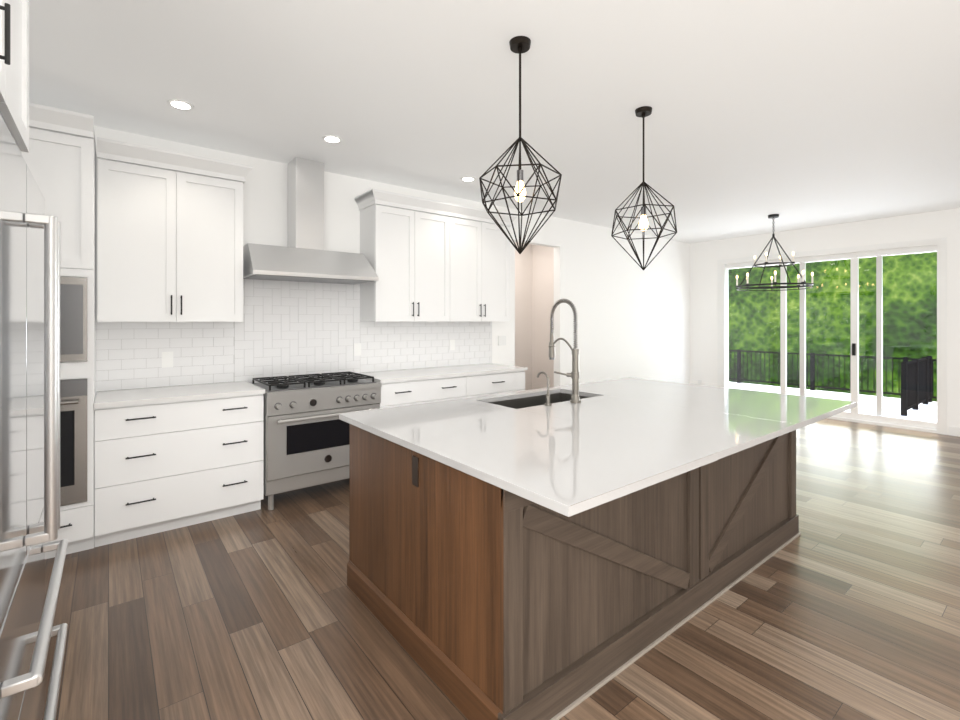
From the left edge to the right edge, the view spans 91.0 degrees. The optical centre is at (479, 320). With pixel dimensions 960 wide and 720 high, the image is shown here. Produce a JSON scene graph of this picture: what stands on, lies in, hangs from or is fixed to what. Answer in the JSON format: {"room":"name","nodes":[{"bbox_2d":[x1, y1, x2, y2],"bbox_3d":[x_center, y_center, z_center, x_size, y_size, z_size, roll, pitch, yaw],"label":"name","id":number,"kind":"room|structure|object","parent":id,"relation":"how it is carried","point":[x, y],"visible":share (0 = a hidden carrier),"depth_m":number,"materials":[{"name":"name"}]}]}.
{"room":"kitchen","nodes":[
{"label":"kitchen","id":0,"kind":"room"},
{"bbox_2d":[94,126,689,391],"bbox_3d":[0.157,0.015,5.799,9.560,2.850,0.120,0,0,-38],"label":"wall","id":1,"kind":"structure","parent":0,"point":[656,318],"depth_m":6.96,"materials":[{"name":"white paint"}]},
{"bbox_2d":[0,0,28,153],"bbox_3d":[-1.537,0.140,1.042,0.763,2.600,0.984,0,0,-38],"label":"upper cabinet","id":2,"kind":"object","parent":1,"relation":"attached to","point":[14,63],"visible":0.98,"depth_m":1.47,"materials":[{"name":"white wood"}]},
{"bbox_2d":[97,137,252,321],"bbox_3d":[-2.270,-0.603,3.552,0.945,1.215,0.401,0,0,-38],"label":"upper cabinet","id":3,"kind":"object","parent":1,"relation":"attached to","point":[169,236],"visible":1,"depth_m":3.39,"materials":[{"name":"white wood"}]},
{"bbox_2d":[96,279,505,390],"bbox_3d":[-1.228,0.070,4.621,3.935,0.940,0.015,0,0,-38],"label":"tile backsplash","id":4,"kind":"structure","parent":1,"relation":"attached to","point":[286,328],"depth_m":4.20,"materials":[{"name":"white tile"}]},
{"bbox_2d":[243,157,378,283],"bbox_3d":[-1.474,-0.882,4.112,1.040,1.052,0.506,0,0,-38],"label":"range hood","id":5,"kind":"object","parent":1,"relation":"attached to","point":[304,256],"visible":0.94,"depth_m":4.08,"materials":[{"name":"silver metal"}]},
{"bbox_2d":[359,189,450,320],"bbox_3d":[-0.749,-0.605,4.784,0.840,1.209,0.346,0,0,-38],"label":"upper cabinet","id":6,"kind":"object","parent":1,"relation":"attached to","point":[430,260],"depth_m":4.60,"materials":[{"name":"white wood"}]},
{"bbox_2d":[451,205,510,320],"bbox_3d":[-0.089,-0.605,5.303,0.840,1.209,0.346,0,0,-38],"label":"upper cabinet","id":7,"kind":"object","parent":1,"relation":"attached to","point":[480,251],"depth_m":5.14,"materials":[{"name":"white wood"}]},
{"bbox_2d":[29,0,959,243],"bbox_3d":[2.087,-1.460,3.347,9.560,0.100,8.920,0,0,-38],"label":"ceiling","id":8,"kind":"structure","parent":0,"point":[798,114],"depth_m":2.92,"materials":[{"name":"white paint"}]},
{"bbox_2d":[167,99,193,109],"bbox_3d":[-1.948,-1.406,3.074,0.149,0.007,0.149,0,0,-44],"label":"recessed light","id":9,"kind":"object","parent":8,"relation":"in","point":[179,104],"depth_m":3.06,"materials":[{"name":"white plastic"}]},
{"bbox_2d":[322,135,341,142],"bbox_3d":[-1.145,-1.406,3.654,0.149,0.007,0.149,0,0,-44],"label":"recessed light","id":10,"kind":"object","parent":8,"relation":"in","point":[327,138],"depth_m":3.65,"materials":[{"name":"white plastic"}]},
{"bbox_2d":[460,177,475,181],"bbox_3d":[-0.119,-1.406,4.679,0.149,0.007,0.149,0,0,-44],"label":"recessed light","id":11,"kind":"object","parent":8,"relation":"in","point":[467,179],"depth_m":4.68,"materials":[{"name":"white plastic"}]},
{"bbox_2d":[479,36,561,253],"bbox_3d":[0.203,-0.874,2.386,0.404,1.071,0.404,0,0,-38],"label":"pendant light","id":12,"kind":"object","parent":8,"relation":"hanging from","point":[519,45],"visible":1,"depth_m":2.37,"materials":[{"name":"black metal"}]},
{"bbox_2d":[611,106,676,269],"bbox_3d":[1.091,-0.874,3.149,0.416,1.071,0.416,0,0,-38],"label":"pendant light","id":13,"kind":"object","parent":8,"relation":"hanging from","point":[643,112],"visible":1,"depth_m":3.13,"materials":[{"name":"black metal"}]},
{"bbox_2d":[735,214,813,290],"bbox_3d":[3.903,-0.917,6.278,0.872,0.984,0.872,0,0,-38],"label":"chandelier","id":14,"kind":"object","parent":8,"relation":"hanging from","point":[791,263],"visible":1,"depth_m":6.25,"materials":[{"name":"black metal"}]},
{"bbox_2d":[42,418,959,719],"bbox_3d":[2.087,1.490,3.347,9.560,0.100,8.920,0,0,-38],"label":"floor","id":15,"kind":"structure","parent":0,"point":[844,604],"depth_m":2.25,"materials":[{"name":"brown wood"}]},
{"bbox_2d":[0,114,67,719],"bbox_3d":[-1.507,0.505,1.067,0.831,1.870,0.940,0,0,-38],"label":"fridge","id":16,"kind":"object","parent":15,"relation":"on","point":[29,378],"visible":1,"depth_m":1.26,"materials":[{"name":"silver metal"}]},
{"bbox_2d":[22,102,95,558],"bbox_3d":[-2.869,0.095,2.893,0.788,2.690,0.697,0,0,-38],"label":"tall cabinet","id":17,"kind":"object","parent":15,"relation":"on","point":[60,158],"visible":0.31,"depth_m":2.86,"materials":[{"name":"white wood"}]},
{"bbox_2d":[94,381,264,546],"bbox_3d":[-2.185,0.975,3.462,0.988,0.930,0.649,0,0,-38],"label":"base cabinet","id":18,"kind":"object","parent":15,"relation":"on","point":[167,458],"visible":1,"depth_m":3.21,"materials":[{"name":"white wood"}]},
{"bbox_2d":[252,371,380,509],"bbox_3d":[-1.399,0.962,4.017,0.920,0.957,0.729,0,0,-38],"label":"range","id":19,"kind":"object","parent":15,"relation":"on","point":[306,436],"visible":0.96,"depth_m":3.72,"materials":[{"name":"silver metal"}]},
{"bbox_2d":[358,375,466,408],"bbox_3d":[-0.697,0.990,4.653,0.940,0.900,0.616,0,0,-38],"label":"base cabinet","id":20,"kind":"object","parent":15,"relation":"on","point":[404,387],"depth_m":4.39,"materials":[{"name":"white wood"}]},
{"bbox_2d":[351,363,526,382],"bbox_3d":[-0.368,0.525,4.896,1.765,0.030,0.641,0,0,-38],"label":"countertop","id":21,"kind":"structure","parent":20,"relation":"on","point":[489,368],"depth_m":4.68,"materials":[{"name":"white stone"}]},
{"bbox_2d":[467,371,524,397],"bbox_3d":[-0.009,0.990,5.194,0.810,0.900,0.616,0,0,-38],"label":"base cabinet","id":22,"kind":"object","parent":15,"relation":"on","point":[506,381],"depth_m":4.94,"materials":[{"name":"white wood"}]},
{"bbox_2d":[339,377,856,719],"bbox_3d":[0.804,0.976,2.790,2.725,0.931,1.652,0,0,-38],"label":"kitchen island","id":23,"kind":"object","parent":15,"relation":"on","point":[524,555],"visible":1,"depth_m":2.01,"materials":[{"name":"brown wood"}]},
{"bbox_2d":[537,299,580,405],"bbox_3d":[0.455,0.182,2.968,0.282,0.654,0.259,0,0,-38],"label":"faucet","id":24,"kind":"object","parent":23,"relation":"on","point":[574,374],"visible":1,"depth_m":2.95,"materials":[{"name":"silver metal"}]},
{"bbox_2d":[690,208,959,434],"bbox_3d":[6.177,0.015,5.758,0.150,2.850,7.350,0,0,-38],"label":"wall","id":25,"kind":"structure","parent":0,"point":[704,256],"depth_m":7.02,"materials":[{"name":"white paint"}]},
{"bbox_2d":[717,237,946,434],"bbox_3d":[5.077,0.190,7.138,0.152,2.500,2.860,0,0,-38],"label":"sliding door frame","id":26,"kind":"object","parent":25,"relation":"in","point":[854,254],"depth_m":6.72,"materials":[{"name":"white"}]},
{"bbox_2d":[949,426,959,436],"bbox_3d":[7.151,1.385,4.386,0.015,0.110,3.990,0,0,-38],"label":"baseboard","id":27,"kind":"structure","parent":25,"relation":"attached to","point":[954,431],"depth_m":5.90,"materials":[{"name":"white wood"}]},
{"label":"outside","id":28,"kind":"structure","parent":0,"visible":0},
{"bbox_2d":[729,382,936,421],"bbox_3d":[6.982,1.840,9.312,5.510,0.200,12.000,0,0,-38],"label":"deck","id":29,"kind":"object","parent":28,"point":[887,409],"depth_m":10.20,"materials":[{"name":"white"}]},
{"bbox_2d":[729,349,936,398],"bbox_3d":[9.084,1.245,10.966,0.060,0.990,11.880,0,0,-38],"label":"railing","id":30,"kind":"object","parent":29,"relation":"on","point":[812,373],"depth_m":11.86,"materials":[{"name":"black metal"}]},
{"bbox_2d":[898,356,932,415],"bbox_3d":[8.718,1.245,9.418,2.430,0.990,0.120,0,0,-38],"label":"railing","id":31,"kind":"object","parent":29,"relation":"on","point":[912,391],"depth_m":9.25,"materials":[{"name":"black metal"}]},
{"bbox_2d":[729,252,936,401],"bbox_3d":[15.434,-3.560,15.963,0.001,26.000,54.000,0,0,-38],"label":"trees","id":32,"kind":"object","parent":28,"point":[845,297],"depth_m":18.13,"materials":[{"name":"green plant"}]}
]}

